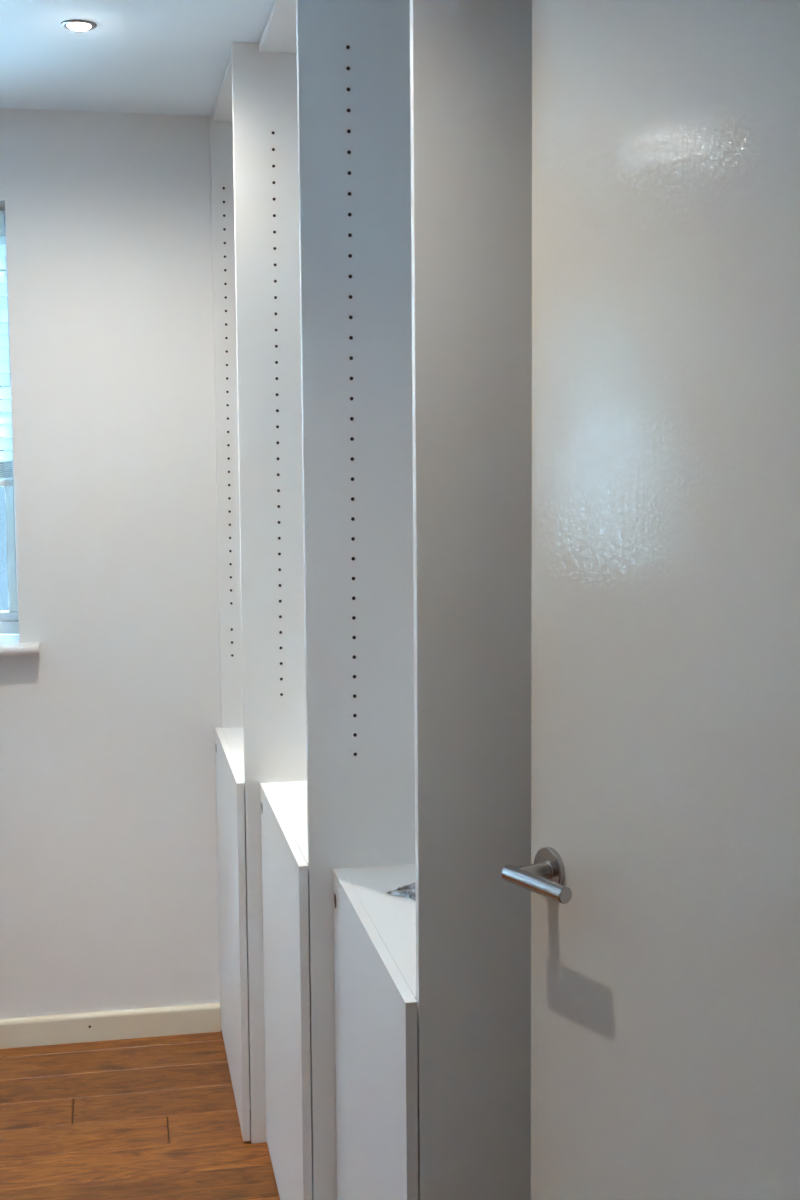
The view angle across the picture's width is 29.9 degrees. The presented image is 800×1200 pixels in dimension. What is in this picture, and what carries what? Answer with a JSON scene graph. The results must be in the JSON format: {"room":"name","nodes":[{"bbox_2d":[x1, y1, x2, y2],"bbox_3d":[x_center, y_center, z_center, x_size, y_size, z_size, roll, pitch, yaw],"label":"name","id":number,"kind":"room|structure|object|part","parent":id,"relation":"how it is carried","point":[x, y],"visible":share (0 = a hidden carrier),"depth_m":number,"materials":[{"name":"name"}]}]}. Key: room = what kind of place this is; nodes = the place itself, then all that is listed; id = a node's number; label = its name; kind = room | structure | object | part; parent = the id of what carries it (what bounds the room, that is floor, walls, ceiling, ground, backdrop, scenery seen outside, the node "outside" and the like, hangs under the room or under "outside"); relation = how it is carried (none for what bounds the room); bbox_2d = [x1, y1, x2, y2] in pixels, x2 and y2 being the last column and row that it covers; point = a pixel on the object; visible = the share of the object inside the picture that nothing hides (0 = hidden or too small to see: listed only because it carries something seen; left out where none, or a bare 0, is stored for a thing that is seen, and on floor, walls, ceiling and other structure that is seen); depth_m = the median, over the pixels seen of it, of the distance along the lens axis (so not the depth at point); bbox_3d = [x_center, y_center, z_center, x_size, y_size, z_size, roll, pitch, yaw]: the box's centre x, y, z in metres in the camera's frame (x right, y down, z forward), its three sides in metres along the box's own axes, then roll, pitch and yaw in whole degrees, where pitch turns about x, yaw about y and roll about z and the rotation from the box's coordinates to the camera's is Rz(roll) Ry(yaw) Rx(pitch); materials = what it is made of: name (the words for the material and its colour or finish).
{"room":"home office","nodes":[
{"label":"home office","id":0,"kind":"room"},
{"bbox_2d":[0,108,220,1018],"bbox_3d":[-1.630,-0.019,3.596,3.950,2.441,0.300,-1,6,-11],"label":"wall","id":1,"kind":"structure","parent":0,"point":[109,856],"depth_m":3.62,"materials":[{"name":"white paint"}]},
{"bbox_2d":[0,213,39,655],"bbox_3d":[-1.806,-0.387,3.471,1.870,1.066,0.280,-1,6,-11],"label":"window","id":2,"kind":"structure","parent":1,"relation":"in","point":[10,645],"depth_m":3.75,"materials":[{"name":"white plastic"}]},
{"bbox_2d":[0,211,13,486],"bbox_3d":[-1.813,-0.583,3.482,1.756,0.657,0.050,-1,6,-11],"label":"blind","id":3,"kind":"object","parent":2,"relation":"attached to","point":[5,405],"visible":1,"depth_m":3.65,"materials":[{"name":"white plastic"}]},
{"bbox_3d":[-1.815,-0.884,3.452,1.756,0.052,0.050,-1,6,-11],"label":"head rail","id":4,"kind":"part","parent":3,"relation":"part of","materials":[{"name":"white plastic"}]},
{"bbox_3d":[-1.810,-0.264,3.513,1.756,0.016,0.036,-1,6,-11],"label":"rail","id":5,"kind":"part","parent":3,"relation":"part of","materials":[{"name":"white plastic"}]},
{"bbox_3d":[-1.383,-0.422,3.668,0.845,0.972,0.037,-1,6,-11],"label":"sash","id":6,"kind":"part","parent":2,"relation":"part of","materials":[{"name":"white plastic"}]},
{"bbox_3d":[-1.827,-0.411,3.580,1.776,1.040,0.055,-1,6,-11],"label":"frame","id":7,"kind":"part","parent":2,"relation":"part of","materials":[{"name":"white plastic"}]},
{"bbox_3d":[-1.797,0.133,3.494,1.870,0.026,0.225,-1,6,-11],"label":"sill","id":8,"kind":"part","parent":2,"relation":"part of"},
{"bbox_2d":[0,1003,220,1048],"bbox_3d":[-1.868,1.084,3.494,2.888,0.069,0.016,-1,6,-11],"label":"baseboard","id":9,"kind":"structure","parent":1,"relation":"attached to","point":[198,1018],"depth_m":3.71,"materials":[{"name":"white wood"}]},
{"bbox_2d":[0,0,274,115],"bbox_3d":[-1.144,-0.960,0.928,4.050,0.140,5.526,-1,6,-11],"label":"ceiling","id":10,"kind":"structure","parent":0,"point":[140,56],"depth_m":2.99,"materials":[{"name":"white paint"}]},
{"bbox_2d":[61,20,96,30],"bbox_3d":[-0.600,-1.086,2.803,0.066,0.040,0.066,-1,6,-11],"label":"recessed light","id":11,"kind":"object","parent":10,"relation":"in","point":[78,25],"visible":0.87,"depth_m":2.79,"materials":[{"name":"white plastic"}]},
{"bbox_3d":[-0.600,-1.086,2.803,0.042,0.040,0.042,-1,6,-11],"label":"bulb","id":12,"kind":"part","parent":11,"relation":"part of","materials":[{"name":"white glass"}]},
{"bbox_2d":[0,1030,279,1199],"bbox_3d":[-1.127,1.415,1.158,3.850,0.150,5.326,-1,6,-11],"label":"floor","id":13,"kind":"structure","parent":0,"point":[147,1118],"depth_m":3.23,"materials":[{"name":"brown wood"}]},
{"bbox_2d":[210,42,306,1143],"bbox_3d":[-0.123,-0.011,3.403,0.560,2.239,0.649,-1,6,-11],"label":"shelving unit","id":14,"kind":"object","parent":13,"relation":"on","point":[261,736],"visible":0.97,"depth_m":3.06,"materials":[{"name":"white laminate"}]},
{"bbox_3d":[-0.175,-0.041,3.712,0.544,2.239,0.018,-1,6,-11],"label":"panel","id":15,"kind":"part","parent":14,"relation":"part of","materials":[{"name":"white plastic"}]},
{"bbox_3d":[-0.385,0.724,3.421,0.015,0.762,0.646,-1,6,-11],"label":"cupboard door","id":16,"kind":"part","parent":14,"relation":"part of","materials":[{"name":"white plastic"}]},
{"bbox_2d":[259,0,414,1199],"bbox_3d":[0.023,0.048,2.777,0.511,2.239,0.641,-1,6,-11],"label":"shelving unit","id":17,"kind":"object","parent":13,"relation":"on","point":[355,806],"visible":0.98,"depth_m":2.42,"materials":[{"name":"white laminate"}]},
{"bbox_3d":[-0.216,0.784,2.800,0.015,0.760,0.639,-1,6,-11],"label":"cupboard door","id":18,"kind":"part","parent":17,"relation":"part of","materials":[{"name":"white plastic"}]},
{"bbox_2d":[333,0,531,1199],"bbox_3d":[0.169,0.106,2.166,0.456,2.239,0.620,-1,6,-11],"label":"shelving unit","id":19,"kind":"object","parent":13,"relation":"on","point":[432,992],"visible":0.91,"depth_m":1.83,"materials":[{"name":"white laminate"}]},
{"bbox_3d":[-0.042,0.845,2.195,0.015,0.754,0.618,-1,6,-11],"label":"cupboard door","id":20,"kind":"part","parent":19,"relation":"part of","materials":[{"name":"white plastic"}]},
{"bbox_2d":[386,882,415,900],"bbox_3d":[0.057,0.445,2.312,0.129,0.014,0.101,5,8,43],"label":"packet","id":21,"kind":"object","parent":19,"relation":"on","point":[409,891],"visible":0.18,"depth_m":2.31,"materials":[{"name":"silver metal"}]},
{"bbox_3d":[0.235,0.134,1.873,0.439,2.239,0.018,-1,6,-11],"label":"panel","id":22,"kind":"part","parent":19,"relation":"part of","materials":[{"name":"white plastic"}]},
{"bbox_3d":[0.669,0.334,0.765,0.016,2.050,0.890,-1,6,-11],"label":"trim","id":23,"kind":"structure","parent":0,"visible":0},
{"bbox_2d":[501,0,799,1199],"bbox_3d":[0.349,0.301,1.462,0.102,1.975,0.773,-4,6,-31],"label":"door","id":24,"kind":"structure","parent":23,"relation":"attached to","point":[662,877],"depth_m":1.56,"materials":[{"name":"white wood"}]},
{"bbox_3d":[0.154,0.318,1.750,0.044,0.021,0.021,-4,6,-31],"label":"lever handle","id":25,"kind":"part","parent":24,"relation":"part of","materials":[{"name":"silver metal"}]},
{"label":"outside","id":26,"kind":"structure","parent":0,"visible":0},
{"bbox_3d":[-6.508,1.532,2.685,53.450,0.100,59.926,-1,6,-11],"label":"ground","id":27,"kind":"structure","parent":26,"visible":0},
{"bbox_2d":[0,373,18,634],"bbox_3d":[-2.390,-2.425,9.511,17.000,6.500,0.200,-1,6,-11],"label":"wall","id":28,"kind":"structure","parent":27,"relation":"on","point":[4,602],"depth_m":9.59,"materials":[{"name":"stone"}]}
]}

